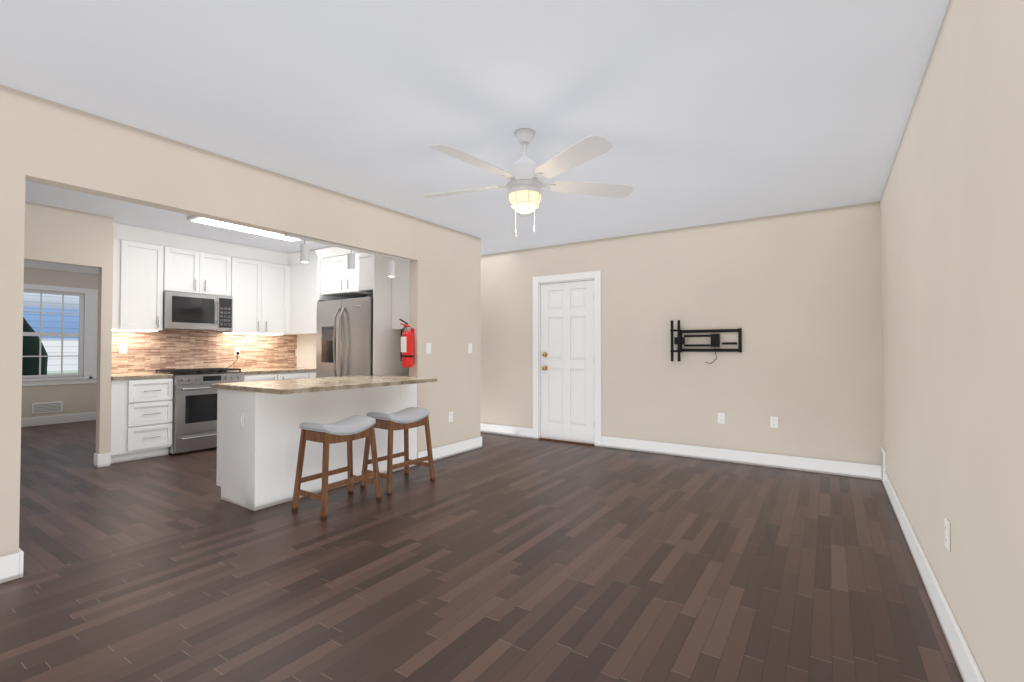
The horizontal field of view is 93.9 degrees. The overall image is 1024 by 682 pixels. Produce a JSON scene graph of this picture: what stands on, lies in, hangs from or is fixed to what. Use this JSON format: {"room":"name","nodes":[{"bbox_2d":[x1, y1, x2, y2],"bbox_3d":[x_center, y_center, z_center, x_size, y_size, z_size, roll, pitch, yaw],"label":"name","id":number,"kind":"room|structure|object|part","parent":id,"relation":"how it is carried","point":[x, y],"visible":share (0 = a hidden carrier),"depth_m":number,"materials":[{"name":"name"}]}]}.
{"room":"living room","nodes":[
{"label":"living room","id":0,"kind":"room"},
{"bbox_2d":[21,267,97,417],"bbox_3d":[-7.552,0.047,7.541,0.120,2.570,7.080,-1,-1,33],"label":"wall","id":1,"kind":"structure","parent":0,"point":[77,398],"depth_m":7.79,"materials":[{"name":"beige paint"}]},
{"bbox_2d":[32,401,62,413],"bbox_3d":[-7.407,1.058,7.620,0.012,0.170,0.360,-1,-1,33],"label":"air vent","id":2,"kind":"object","parent":1,"relation":"in","point":[46,407],"visible":1,"depth_m":7.62,"materials":[{"name":"white metal"}]},
{"bbox_2d":[21,412,95,426],"bbox_3d":[-7.504,1.263,7.470,0.016,0.135,6.810,-1,-1,33],"label":"baseboard","id":3,"kind":"structure","parent":1,"relation":"attached to","point":[45,420],"depth_m":7.71,"materials":[{"name":"white paint"}]},
{"bbox_2d":[24,261,97,273],"bbox_3d":[-7.469,-1.193,7.508,0.080,0.088,6.840,-1,-1,33],"label":"crown molding","id":4,"kind":"structure","parent":1,"relation":"attached to","point":[40,265],"depth_m":7.74,"materials":[{"name":"white paint"}]},
{"bbox_2d":[24,201,113,453],"bbox_3d":[-5.189,-0.019,3.759,0.424,2.570,3.140,-1,-1,33],"label":"wall","id":5,"kind":"structure","parent":0,"point":[57,235],"depth_m":4.83,"materials":[{"name":"beige paint"}]},
{"bbox_2d":[112,222,165,331],"bbox_3d":[-4.364,-0.699,5.455,0.350,1.148,0.538,-1,-1,33],"label":"upper cabinet","id":6,"kind":"object","parent":5,"relation":"attached to","point":[139,253],"depth_m":5.38,"materials":[{"name":"white wood"}]},
{"bbox_2d":[0,85,480,556],"bbox_3d":[-2.086,-0.025,3.408,0.120,2.570,5.980,-1,-1,33],"label":"wall","id":7,"kind":"structure","parent":0,"point":[48,142],"depth_m":3.33,"materials":[{"name":"beige paint"}]},
{"bbox_2d":[0,548,23,583],"bbox_3d":[-3.141,1.162,1.697,0.046,0.135,1.996,-1,-1,33],"label":"baseboard","id":8,"kind":"structure","parent":7,"relation":"attached to","point":[12,568],"depth_m":2.48,"materials":[{"name":"white paint"}]},
{"bbox_2d":[284,233,408,276],"bbox_3d":[-1.446,-0.749,4.388,0.068,0.204,1.340,-1,-1,33],"label":"track light","id":9,"kind":"object","parent":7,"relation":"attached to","point":[304,252],"visible":1,"depth_m":4.33,"materials":[{"name":"white metal"}]},
{"bbox_2d":[390,258,409,329],"bbox_3d":[-1.022,-0.620,5.460,0.355,0.990,0.638,-1,-1,33],"label":"upper cabinet","id":10,"kind":"object","parent":7,"relation":"attached to","point":[399,284],"depth_m":5.21,"materials":[{"name":"white wood"}]},
{"bbox_2d":[399,319,413,366],"bbox_3d":[-1.094,0.024,4.929,0.136,0.495,0.183,-1,-1,33],"label":"fire extinguisher","id":11,"kind":"object","parent":7,"relation":"attached to","point":[407,349],"visible":1,"depth_m":4.90,"materials":[{"name":"red metal"}]},
{"bbox_2d":[426,343,430,353],"bbox_3d":[-0.887,0.079,5.095,0.013,0.116,0.072,-1,-1,33],"label":"light switch","id":12,"kind":"object","parent":7,"relation":"attached to","point":[428,348],"visible":1,"depth_m":5.09,"materials":[{"name":"white plastic"}]},
{"bbox_2d":[417,436,481,462],"bbox_3d":[-0.685,1.227,5.407,0.046,0.135,1.096,-1,-1,33],"label":"baseboard","id":13,"kind":"structure","parent":7,"relation":"attached to","point":[441,452],"depth_m":5.40,"materials":[{"name":"white paint"}]},
{"bbox_2d":[448,411,452,421],"bbox_3d":[-0.690,0.854,5.383,0.008,0.116,0.072,-1,-1,33],"label":"outlet","id":14,"kind":"object","parent":7,"relation":"attached to","point":[450,416],"visible":1,"depth_m":5.38,"materials":[{"name":"white plastic"}]},
{"bbox_2d":[468,344,471,352],"bbox_3d":[-0.495,0.089,5.687,0.013,0.116,0.072,-1,-1,33],"label":"light switch","id":15,"kind":"object","parent":7,"relation":"attached to","point":[469,348],"visible":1,"depth_m":5.68,"materials":[{"name":"white plastic"}]},
{"bbox_2d":[297,334,315,367],"bbox_3d":[-1.950,0.032,6.675,3.260,2.570,0.380,-1,-1,33],"label":"wall","id":16,"kind":"structure","parent":0,"point":[306,351],"depth_m":7.21,"materials":[{"name":"white paint"}]},
{"bbox_2d":[286,251,301,334],"bbox_3d":[-3.172,-0.672,7.022,0.608,1.148,0.408,-1,-1,33],"label":"upper cabinet","id":17,"kind":"object","parent":16,"relation":"attached to","point":[293,264],"depth_m":6.82,"materials":[{"name":"white wood"}]},
{"bbox_2d":[298,247,377,333],"bbox_3d":[-2.396,-0.680,6.557,1.196,1.148,0.328,-1,-1,33],"label":"upper cabinet","id":18,"kind":"object","parent":16,"relation":"attached to","point":[308,325],"depth_m":6.61,"materials":[{"name":"white wood"}]},
{"bbox_2d":[22,271,601,446],"bbox_3d":[-3.351,0.029,6.560,8.150,2.570,4.080,-1,-1,33],"label":"wall","id":19,"kind":"structure","parent":0,"point":[567,403],"depth_m":6.27,"materials":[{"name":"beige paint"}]},
{"bbox_2d":[166,231,229,296],"bbox_3d":[-4.005,-0.922,6.002,0.350,0.683,0.755,-1,-1,33],"label":"upper cabinet","id":20,"kind":"object","parent":19,"relation":"attached to","point":[193,265],"depth_m":5.87,"materials":[{"name":"white wood"}]},
{"bbox_2d":[163,291,232,330],"bbox_3d":[-3.963,-0.358,5.964,0.452,0.435,0.754,-1,-1,33],"label":"microwave","id":21,"kind":"object","parent":20,"relation":"attached to","point":[191,311],"visible":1,"depth_m":5.83,"materials":[{"name":"silver metal"}]},
{"bbox_2d":[111,330,296,373],"bbox_3d":[-3.967,0.141,6.355,0.008,0.540,2.378,-1,-1,33],"label":"backsplash","id":22,"kind":"structure","parent":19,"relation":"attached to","point":[150,352],"depth_m":6.19,"materials":[{"name":"tile"}]},
{"bbox_2d":[119,343,126,353],"bbox_3d":[-4.500,0.087,5.532,0.008,0.116,0.072,-1,-1,33],"label":"outlet","id":23,"kind":"object","parent":22,"relation":"attached to","point":[122,347],"visible":1,"depth_m":5.53,"materials":[{"name":"white plastic"}]},
{"bbox_2d":[234,347,239,355],"bbox_3d":[-3.794,0.145,6.599,0.008,0.116,0.072,-1,-1,33],"label":"outlet","id":24,"kind":"object","parent":22,"relation":"attached to","point":[236,349],"visible":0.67,"depth_m":6.59,"materials":[{"name":"white plastic"}]},
{"bbox_2d":[218,243,285,333],"bbox_3d":[-3.552,-0.678,6.650,0.386,1.148,0.826,-1,-1,33],"label":"upper cabinet","id":25,"kind":"object","parent":19,"relation":"attached to","point":[271,292],"depth_m":6.50,"materials":[{"name":"white wood"}]},
{"bbox_2d":[318,247,389,301],"bbox_3d":[-1.627,-0.800,5.736,0.946,0.520,0.851,-1,-1,33],"label":"upper cabinet","id":26,"kind":"object","parent":19,"relation":"attached to","point":[370,277],"depth_m":5.35,"materials":[{"name":"white wood"}]},
{"bbox_2d":[542,352,546,369],"bbox_3d":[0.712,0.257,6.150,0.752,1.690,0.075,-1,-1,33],"label":"hardware piece","id":27,"kind":"object","parent":19,"relation":"attached to","point":[544,354],"visible":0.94,"depth_m":6.32,"materials":[{"name":"gold metal"}]},
{"bbox_2d":[539,438,593,445],"bbox_3d":[0.711,1.299,6.180,0.780,0.018,0.072,-1,-1,33],"label":"door threshold sill","id":28,"kind":"structure","parent":19,"relation":"attached to","point":[566,441],"depth_m":6.14,"materials":[{"name":"brown wood"}]},
{"bbox_3d":[0.725,0.221,6.221,0.980,2.175,0.140,-1,-1,33],"label":"door trim casing","id":29,"kind":"part","parent":19,"relation":"part of","materials":[{"name":"white paint"}]},
{"bbox_3d":[0.720,0.266,6.211,0.774,2.060,0.040,-1,-1,33],"label":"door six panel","id":30,"kind":"part","parent":19,"relation":"part of","materials":[{"name":"white paint"}]},
{"bbox_2d":[0,0,948,268],"bbox_3d":[-2.995,-1.331,4.549,11.050,0.080,7.080,-1,-1,33],"label":"ceiling","id":31,"kind":"structure","parent":0,"point":[700,112],"depth_m":2.56,"materials":[{"name":"paint"}]},
{"bbox_2d":[187,216,300,241],"bbox_3d":[-2.821,-1.256,5.290,0.520,0.040,1.170,-1,-1,33],"label":"recessed light","id":32,"kind":"object","parent":31,"relation":"in","point":[231,226],"visible":0.39,"depth_m":5.23,"materials":[{"name":"white plastic"}]},
{"bbox_2d":[422,129,633,236],"bbox_3d":[0.042,-0.987,3.001,1.420,0.658,1.401,-1,-1,33],"label":"ceiling fan","id":33,"kind":"object","parent":31,"relation":"hanging from","point":[524,175],"visible":1,"depth_m":2.93,"materials":[{"name":"white"}]},
{"bbox_3d":[0.082,-0.867,3.020,0.200,0.100,0.200,-1,-1,33],"label":"globe","id":34,"kind":"part","parent":33,"relation":"part of","materials":[{"name":"beige glass"}]},
{"bbox_2d":[0,420,962,681],"bbox_3d":[-2.995,1.309,4.503,11.050,0.060,7.080,-1,-1,33],"label":"floor","id":35,"kind":"structure","parent":0,"point":[519,559],"depth_m":2.52,"materials":[{"name":"brown wood"}]},
{"bbox_2d":[110,378,172,463],"bbox_3d":[-4.248,0.853,5.342,0.640,0.880,0.554,-1,-1,33],"label":"base cabinet","id":36,"kind":"object","parent":35,"relation":"on","point":[141,408],"depth_m":5.16,"materials":[{"name":"white wood"}]},
{"bbox_2d":[111,374,173,377],"bbox_3d":[-4.244,0.392,5.347,0.648,0.038,0.554,-1,-1,33],"label":"countertop","id":37,"kind":"structure","parent":36,"relation":"on","point":[112,375],"depth_m":5.23,"materials":[{"name":"beige stone"}]},
{"bbox_2d":[156,368,243,453],"bbox_3d":[-3.825,0.814,5.852,0.707,0.937,0.754,-1,-1,33],"label":"range","id":38,"kind":"object","parent":35,"relation":"on","point":[194,420],"visible":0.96,"depth_m":5.56,"materials":[{"name":"silver metal"}]},
{"bbox_2d":[242,370,313,381],"bbox_3d":[-3.402,0.876,6.620,0.640,0.880,0.986,-1,-1,33],"label":"base cabinet","id":39,"kind":"object","parent":35,"relation":"on","point":[281,373],"depth_m":6.46,"materials":[{"name":"white wood"}]},
{"bbox_2d":[234,368,313,373],"bbox_3d":[-3.357,0.416,6.688,0.648,0.038,1.137,-1,-1,33],"label":"countertop","id":40,"kind":"structure","parent":39,"relation":"on","point":[245,371],"depth_m":6.32,"materials":[{"name":"beige stone"}]},
{"bbox_2d":[216,386,401,510],"bbox_3d":[-1.754,0.835,4.312,0.580,0.880,1.440,-1,-1,33],"label":"base cabinet","id":41,"kind":"object","parent":35,"relation":"on","point":[257,461],"depth_m":3.79,"materials":[{"name":"white wood"}]},
{"bbox_2d":[238,412,243,427],"bbox_3d":[-2.073,0.604,3.652,0.072,0.116,0.013,-1,-1,33],"label":"electrical outlet","id":42,"kind":"object","parent":41,"relation":"attached to","point":[241,420],"visible":0.98,"depth_m":3.65,"materials":[{"name":"white plastic"}]},
{"bbox_2d":[211,374,436,393],"bbox_3d":[-1.375,0.380,4.620,1.020,0.038,2.399,-1,-1,33],"label":"countertop","id":43,"kind":"structure","parent":41,"relation":"on","point":[276,385],"depth_m":3.93,"materials":[{"name":"beige stone"}]},
{"bbox_2d":[291,415,381,518],"bbox_3d":[-1.345,0.936,3.705,0.386,0.658,0.549,-1,-1,33],"label":"stool","id":44,"kind":"object","parent":35,"relation":"on","point":[349,430],"visible":1,"depth_m":3.59,"materials":[{"name":"brown wood"}]},
{"bbox_3d":[-1.345,0.659,3.709,0.325,0.104,0.480,-1,-1,33],"label":"seat","id":45,"kind":"part","parent":44,"relation":"part of","materials":[{"name":"fabric"}]},
{"bbox_2d":[316,295,372,377],"bbox_3d":[-1.680,0.406,5.636,0.920,1.761,0.944,-1,-1,33],"label":"fridge","id":46,"kind":"object","parent":35,"relation":"on","point":[344,337],"visible":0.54,"depth_m":5.27,"materials":[{"name":"silver metal"}]},
{"bbox_2d":[360,407,434,494],"bbox_3d":[-1.014,0.946,4.277,0.391,0.658,0.552,-1,-1,33],"label":"stool","id":47,"kind":"object","parent":35,"relation":"on","point":[406,419],"visible":0.94,"depth_m":4.17,"materials":[{"name":"brown wood"}]},
{"bbox_3d":[-1.015,0.669,4.281,0.329,0.104,0.482,-1,-1,33],"label":"seat","id":48,"kind":"part","parent":47,"relation":"part of","materials":[{"name":"fabric"}]},
{"bbox_2d":[402,386,416,468],"bbox_3d":[-1.232,0.847,4.973,0.440,0.880,0.238,-1,-1,33],"label":"base cabinet","id":49,"kind":"object","parent":35,"relation":"on","point":[409,393],"depth_m":4.88,"materials":[{"name":"white wood"}]},
{"bbox_2d":[481,201,882,464],"bbox_3d":[-1.124,0.045,7.460,10.930,2.570,0.120,-1,-1,33],"label":"wall","id":50,"kind":"structure","parent":0,"point":[796,297],"depth_m":5.11,"materials":[{"name":"beige paint"}]},
{"bbox_2d":[480,423,532,438],"bbox_3d":[-2.668,1.279,8.377,7.080,0.135,0.020,-1,-1,33],"label":"baseboard","id":51,"kind":"structure","parent":50,"relation":"attached to","point":[523,432],"depth_m":6.65,"materials":[{"name":"white paint"}]},
{"bbox_2d":[670,320,741,363],"bbox_3d":[2.097,0.007,5.194,0.715,0.483,0.100,-1,-1,33],"label":"mount","id":52,"kind":"object","parent":50,"relation":"attached to","point":[679,339],"visible":1,"depth_m":5.23,"materials":[{"name":"black metal"}]},
{"bbox_2d":[718,413,724,423],"bbox_3d":[2.250,0.830,5.134,0.072,0.116,0.008,-1,-1,33],"label":"electrical outlet","id":53,"kind":"object","parent":50,"relation":"attached to","point":[721,418],"visible":1,"depth_m":5.13,"materials":[{"name":"white plastic"}]},
{"bbox_2d":[601,436,879,479],"bbox_3d":[2.232,1.222,5.136,2.710,0.135,0.016,-1,-1,33],"label":"baseboard","id":54,"kind":"structure","parent":50,"relation":"attached to","point":[858,470],"depth_m":4.96,"materials":[{"name":"white paint"}]},
{"bbox_2d":[770,416,777,427],"bbox_3d":[2.666,0.825,4.859,0.072,0.116,0.008,-1,-1,33],"label":"electrical outlet","id":55,"kind":"object","parent":50,"relation":"attached to","point":[773,421],"visible":1,"depth_m":4.86,"materials":[{"name":"white plastic"}]},
{"bbox_2d":[880,0,1023,681],"bbox_3d":[1.562,-0.059,1.510,0.120,2.570,7.080,-1,-1,33],"label":"wall","id":56,"kind":"structure","parent":0,"point":[952,250],"depth_m":1.71,"materials":[{"name":"beige paint"}]},
{"bbox_2d":[881,447,885,482],"bbox_3d":[3.307,1.104,4.256,0.020,0.280,0.200,-1,-1,33],"label":"air vent","id":57,"kind":"object","parent":56,"relation":"in","point":[883,460],"visible":0.98,"depth_m":4.18,"materials":[{"name":"white"}]},
{"bbox_2d":[880,465,984,681],"bbox_3d":[1.504,1.159,1.527,0.020,0.135,6.840,-1,-1,33],"label":"baseboard","id":58,"kind":"structure","parent":56,"relation":"attached to","point":[969,671],"depth_m":2.12,"materials":[{"name":"white paint"}]},
{"bbox_2d":[944,518,949,550],"bbox_3d":[1.811,0.805,1.990,0.008,0.116,0.072,-1,-1,33],"label":"electrical outlet","id":59,"kind":"object","parent":56,"relation":"attached to","point":[947,533],"visible":1,"depth_m":1.97,"materials":[{"name":"white plastic"}]},
{"label":"outside","id":60,"kind":"structure","parent":0,"visible":0},
{"bbox_2d":[23,292,78,374],"bbox_3d":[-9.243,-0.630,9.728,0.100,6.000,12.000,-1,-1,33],"label":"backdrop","id":61,"kind":"structure","parent":60,"point":[51,322],"depth_m":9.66,"materials":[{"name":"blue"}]},
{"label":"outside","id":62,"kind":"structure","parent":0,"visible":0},
{"bbox_2d":[22,317,47,375],"bbox_3d":[-9.269,0.555,7.748,1.597,2.282,2.475,-1,-1,33],"label":"tree","id":63,"kind":"object","parent":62,"point":[30,365],"visible":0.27,"depth_m":8.19,"materials":[{"name":"green plant"}]}
]}

